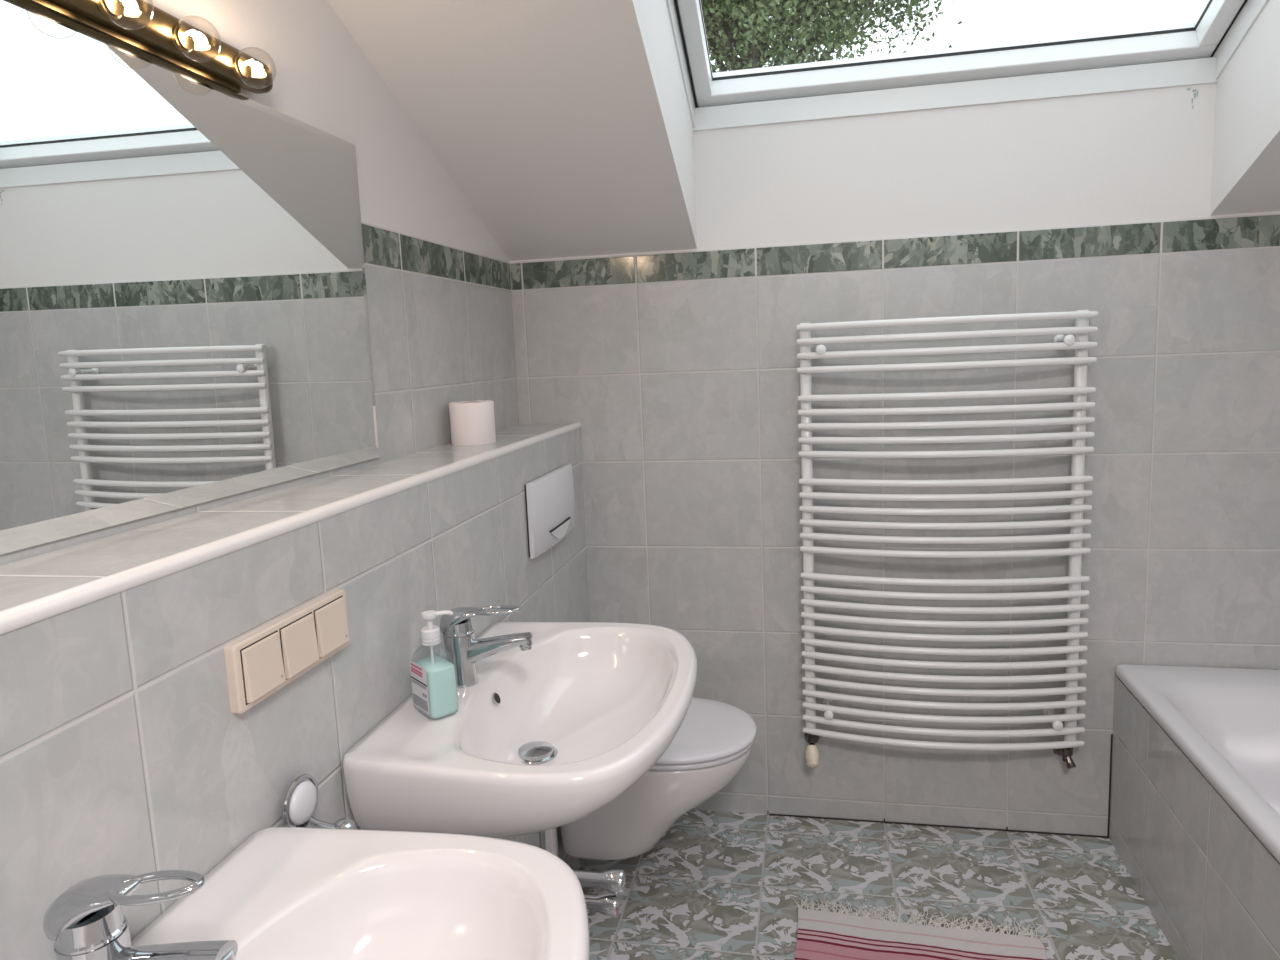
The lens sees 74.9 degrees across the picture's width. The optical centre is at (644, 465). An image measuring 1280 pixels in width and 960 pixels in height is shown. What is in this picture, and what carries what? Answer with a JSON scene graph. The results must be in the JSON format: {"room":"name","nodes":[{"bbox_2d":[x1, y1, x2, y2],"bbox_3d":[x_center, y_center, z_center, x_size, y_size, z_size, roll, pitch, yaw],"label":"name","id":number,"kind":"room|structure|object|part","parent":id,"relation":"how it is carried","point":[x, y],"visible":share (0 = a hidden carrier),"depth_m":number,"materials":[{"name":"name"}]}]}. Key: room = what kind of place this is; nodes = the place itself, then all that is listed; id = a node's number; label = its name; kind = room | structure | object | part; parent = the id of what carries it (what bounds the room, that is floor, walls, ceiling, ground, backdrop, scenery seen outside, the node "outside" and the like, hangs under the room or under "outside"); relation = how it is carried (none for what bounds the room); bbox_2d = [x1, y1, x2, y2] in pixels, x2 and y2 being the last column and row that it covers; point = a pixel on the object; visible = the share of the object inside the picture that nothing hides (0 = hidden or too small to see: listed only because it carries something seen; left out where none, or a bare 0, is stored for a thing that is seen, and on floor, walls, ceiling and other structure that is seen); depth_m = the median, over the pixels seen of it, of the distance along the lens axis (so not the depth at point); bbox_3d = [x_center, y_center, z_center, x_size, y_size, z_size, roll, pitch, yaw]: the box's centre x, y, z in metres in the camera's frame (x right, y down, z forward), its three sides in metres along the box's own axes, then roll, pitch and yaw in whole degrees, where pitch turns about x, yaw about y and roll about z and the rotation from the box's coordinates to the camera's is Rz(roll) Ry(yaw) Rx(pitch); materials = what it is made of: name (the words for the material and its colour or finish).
{"room":"bathroom","nodes":[
{"label":"bathroom","id":0,"kind":"room"},
{"bbox_2d":[0,0,518,564],"bbox_3d":[-0.862,-0.080,0.670,0.265,2.800,3.700,-1,8,11],"label":"wall","id":1,"kind":"structure","parent":0,"point":[439,294],"depth_m":1.74,"materials":[{"name":"white paint"}]},
{"bbox_2d":[25,0,275,93],"bbox_3d":[-0.647,-0.529,0.872,0.088,0.061,0.870,-1,8,11],"label":"vanity light bar","id":2,"kind":"object","parent":1,"relation":"attached to","point":[140,25],"visible":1,"depth_m":1.09,"materials":[{"name":"gold metal"}]},
{"bbox_2d":[97,0,123,20],"bbox_3d":[-0.629,-0.545,0.986,0.010,0.037,0.037,-1,8,11],"label":"socket","id":3,"kind":"object","parent":2,"relation":"attached to","point":[107,10],"depth_m":0.98,"materials":[{"name":"gold metal"}]},
{"bbox_2d":[172,24,193,53],"bbox_3d":[-0.607,-0.561,1.100,0.010,0.037,0.037,-1,8,11],"label":"socket","id":4,"kind":"object","parent":2,"relation":"attached to","point":[182,39],"depth_m":1.10,"materials":[{"name":"gold metal"}]},
{"bbox_3d":[-0.585,-0.559,1.096,0.054,0.055,0.055,-1,8,11],"label":"bulb","id":5,"kind":"part","parent":2,"relation":"part of","materials":[{"name":"clear glass"}]},
{"bbox_2d":[233,54,250,81],"bbox_3d":[-0.584,-0.578,1.214,0.010,0.037,0.037,-1,8,11],"label":"socket","id":6,"kind":"object","parent":2,"relation":"attached to","point":[241,64],"depth_m":1.21,"materials":[{"name":"gold metal"}]},
{"bbox_3d":[-0.562,-0.575,1.210,0.054,0.055,0.055,-1,8,11],"label":"bulb","id":7,"kind":"part","parent":2,"relation":"part of","materials":[{"name":"clear glass"}]},
{"bbox_2d":[0,0,378,554],"bbox_3d":[-0.661,-0.218,0.975,0.012,0.592,1.310,-1,8,11],"label":"wall mirror","id":8,"kind":"object","parent":1,"relation":"attached to","point":[184,319],"visible":1,"depth_m":1.09,"materials":[{"name":"white mirror"}]},
{"bbox_2d":[0,422,589,959],"bbox_3d":[-0.608,0.718,0.732,0.188,1.182,3.696,-1,8,11],"label":"wall","id":9,"kind":"structure","parent":0,"point":[123,749],"depth_m":0.95,"materials":[{"name":"grey tile"}]},
{"bbox_2d":[224,589,349,713],"bbox_3d":[-0.444,0.230,1.068,0.020,0.082,0.236,-1,8,11],"label":"light switch panel","id":10,"kind":"object","parent":9,"relation":"attached to","point":[263,661],"visible":1,"depth_m":1.03,"materials":[{"name":"beige plastic"}]},
{"bbox_2d":[131,827,589,959],"bbox_3d":[-0.291,0.567,0.685,0.459,0.188,0.642,-1,8,11],"label":"washbasin","id":11,"kind":"object","parent":9,"relation":"attached to","point":[284,893],"visible":0.99,"depth_m":0.90,"materials":[{"name":"white ceramic"}]},
{"bbox_2d":[43,870,237,959],"bbox_3d":[-0.412,0.408,0.693,0.161,0.148,0.051,-1,8,11],"label":"faucet","id":12,"kind":"object","parent":11,"relation":"on","point":[87,921],"visible":1,"depth_m":0.68,"materials":[{"name":"silver metal"}]},
{"bbox_2d":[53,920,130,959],"bbox_3d":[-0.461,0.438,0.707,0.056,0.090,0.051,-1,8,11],"label":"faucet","id":13,"kind":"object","parent":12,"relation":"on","point":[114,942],"depth_m":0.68,"materials":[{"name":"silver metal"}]},
{"bbox_3d":[-0.423,0.364,0.689,0.142,0.059,0.050,-1,8,11],"label":"lever","id":14,"kind":"part","parent":12,"relation":"part of","materials":[{"name":"silver metal"}]},
{"bbox_3d":[-0.399,0.421,0.692,0.129,0.065,0.035,-1,8,11],"label":"spout","id":15,"kind":"part","parent":12,"relation":"part of","materials":[{"name":"silver metal"}]},
{"bbox_2d":[282,774,625,916],"bbox_3d":[-0.239,0.477,1.042,0.425,0.174,0.089,-1,8,11],"label":"towel holder","id":16,"kind":"object","parent":9,"relation":"attached to","point":[301,797],"visible":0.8,"depth_m":1.04,"materials":[{"name":"silver metal"}]},
{"bbox_3d":[-0.410,0.512,1.107,0.064,0.090,0.037,-1,8,11],"label":"swivel post","id":17,"kind":"part","parent":16,"relation":"part of","materials":[{"name":"silver metal"}]},
{"bbox_3d":[-0.211,0.515,1.066,0.379,0.027,0.027,-1,8,11],"label":"towel arm","id":18,"kind":"part","parent":16,"relation":"part of","materials":[{"name":"silver metal"}]},
{"bbox_3d":[-0.214,0.546,1.069,0.371,0.027,0.027,-1,8,11],"label":"towel arm","id":19,"kind":"part","parent":16,"relation":"part of","materials":[{"name":"silver metal"}]},
{"bbox_2d":[449,400,495,445],"bbox_3d":[-0.405,-0.101,1.967,0.103,0.098,0.103,-1,8,11],"label":"toilet paper roll","id":20,"kind":"object","parent":9,"relation":"on","point":[471,422],"visible":1,"depth_m":1.92,"materials":[{"name":"white paper"}]},
{"bbox_2d":[343,622,697,837],"bbox_3d":[-0.143,0.460,1.432,0.459,0.188,0.642,-1,8,11],"label":"washbasin","id":21,"kind":"object","parent":9,"relation":"attached to","point":[548,735],"visible":0.91,"depth_m":1.33,"materials":[{"name":"white ceramic"}]},
{"bbox_2d":[410,610,458,718],"bbox_3d":[-0.333,0.310,1.327,0.060,0.162,0.074,-9,10,-41],"label":"soap dispenser","id":22,"kind":"object","parent":21,"relation":"on","point":[433,680],"visible":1,"depth_m":1.31,"materials":[{"name":"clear plastic"}]},
{"bbox_2d":[439,605,532,687],"bbox_3d":[-0.268,0.308,1.429,0.161,0.137,0.051,-1,8,11],"label":"faucet","id":23,"kind":"object","parent":21,"relation":"on","point":[457,631],"visible":0.96,"depth_m":1.42,"materials":[{"name":"silver metal"}]},
{"bbox_3d":[-0.279,0.264,1.425,0.144,0.049,0.050,-1,8,11],"label":"lever","id":24,"kind":"part","parent":23,"relation":"part of","materials":[{"name":"silver metal"}]},
{"bbox_3d":[-0.255,0.315,1.428,0.129,0.065,0.035,-1,8,11],"label":"spout","id":25,"kind":"part","parent":23,"relation":"part of","materials":[{"name":"silver metal"}]},
{"bbox_2d":[538,828,557,856],"bbox_3d":[-0.246,0.707,1.519,0.219,0.315,0.072,-1,8,11],"label":"trap","id":26,"kind":"object","parent":21,"relation":"attached to","point":[547,839],"visible":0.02,"depth_m":1.49,"materials":[{"name":"silver metal"}]},
{"bbox_2d":[525,464,574,558],"bbox_3d":[-0.229,0.107,2.126,0.030,0.178,0.350,-1,8,11],"label":"flush plate","id":27,"kind":"object","parent":9,"relation":"attached to","point":[549,498],"visible":1,"depth_m":2.05,"materials":[{"name":"grey plastic"}]},
{"bbox_3d":[-0.241,0.108,2.128,0.006,0.172,0.342,-1,8,11],"label":"plate frame","id":28,"kind":"part","parent":27,"relation":"part of","materials":[{"name":"grey plastic"}]},
{"bbox_2d":[560,697,756,860],"bbox_3d":[0.039,0.828,2.181,0.511,0.334,0.371,-1,8,11],"label":"toilet","id":29,"kind":"object","parent":9,"relation":"attached to","point":[714,740],"visible":0.5,"depth_m":2.05,"materials":[{"name":"white ceramic"}]},
{"bbox_3d":[0.033,0.847,2.185,0.498,0.294,0.358,-1,8,11],"label":"bowl","id":30,"kind":"part","parent":29,"relation":"part of","materials":[{"name":"white ceramic"}]},
{"bbox_3d":[0.055,0.693,2.158,0.455,0.014,0.364,-1,8,11],"label":"seat","id":31,"kind":"part","parent":29,"relation":"part of","materials":[{"name":"white plastic"}]},
{"bbox_3d":[0.055,0.673,2.155,0.465,0.022,0.371,-1,8,11],"label":"lid","id":32,"kind":"part","parent":29,"relation":"part of","materials":[{"name":"white plastic"}]},
{"bbox_2d":[327,0,1279,260],"bbox_3d":[0.378,-1.018,0.316,2.860,1.348,4.150,-1,8,11],"label":"ceiling","id":33,"kind":"structure","parent":0,"point":[565,127],"depth_m":1.82,"materials":[{"name":"white paint"}]},
{"bbox_2d":[666,0,1268,130],"bbox_3d":[0.627,-1.185,1.520,1.388,0.716,1.397,-1,8,11],"label":"window","id":34,"kind":"structure","parent":33,"relation":"attached to","point":[1197,52],"depth_m":2.10,"materials":[{"name":"white plastic"}]},
{"bbox_2d":[570,809,1177,959],"bbox_3d":[0.451,1.381,0.670,3.200,0.200,4.200,-1,8,11],"label":"floor","id":35,"kind":"structure","parent":0,"point":[716,885],"depth_m":2.14,"materials":[{"name":"tile"}]},
{"bbox_2d":[790,895,1061,959],"bbox_3d":[0.545,1.155,1.527,0.634,0.010,1.101,0,8,14],"label":"bath rug","id":36,"kind":"object","parent":35,"relation":"on","point":[822,935],"visible":1,"depth_m":1.94,"materials":[{"name":"fabric"}]},
{"bbox_2d":[1109,675,1279,959],"bbox_3d":[1.409,0.943,1.129,0.763,0.468,2.196,-1,8,12],"label":"surround","id":37,"kind":"object","parent":35,"relation":"on","point":[1209,883],"visible":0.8,"depth_m":1.81,"materials":[{"name":"tile"}]},
{"bbox_2d":[1115,664,1279,862],"bbox_3d":[1.445,0.855,1.319,0.760,0.418,1.785,-1,8,12],"label":"bathtub","id":38,"kind":"object","parent":37,"relation":"on","point":[1226,721],"visible":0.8,"depth_m":2.02,"materials":[{"name":"white ceramic"}]},
{"bbox_2d":[509,83,1279,835],"bbox_3d":[0.777,0.043,2.394,3.200,1.962,0.254,-1,8,11],"label":"wall","id":39,"kind":"structure","parent":0,"point":[677,369],"depth_m":2.24,"materials":[{"name":"grey tile"}]},
{"bbox_2d":[767,734,1112,837],"bbox_3d":[0.816,0.884,2.374,0.932,0.300,0.004,-1,8,11],"label":"trim","id":40,"kind":"structure","parent":39,"relation":"attached to","point":[884,821],"depth_m":2.36,"materials":[{"name":"grey"}]},
{"bbox_2d":[797,310,1097,768],"bbox_3d":[0.787,0.229,2.224,0.734,1.234,0.123,-1,8,11],"label":"towel radiator","id":41,"kind":"object","parent":39,"relation":"attached to","point":[1080,343],"visible":1,"depth_m":2.18,"materials":[{"name":"white metal"}]},
{"bbox_2d":[1187,88,1197,108],"bbox_3d":[1.326,-0.888,2.025,0.026,0.051,0.001,-1,8,11],"label":"hook","id":42,"kind":"object","parent":39,"relation":"attached to","point":[1192,93],"depth_m":2.02,"materials":[{"name":"grey paint"}]},
{"label":"outside","id":43,"kind":"structure","parent":0,"visible":0},
{"bbox_3d":[5.671,0.103,32.498,80.000,0.200,59.400,-1,8,11],"label":"ground","id":44,"kind":"structure","parent":43,"visible":0},
{"bbox_2d":[701,0,969,72],"bbox_3d":[2.180,-4.380,14.224,6.683,13.861,6.931,-5,8,-21],"label":"broadleaf tree","id":45,"kind":"object","parent":44,"relation":"on","point":[746,29],"visible":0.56,"depth_m":13.11,"materials":[{"name":"green plant"}]}
]}

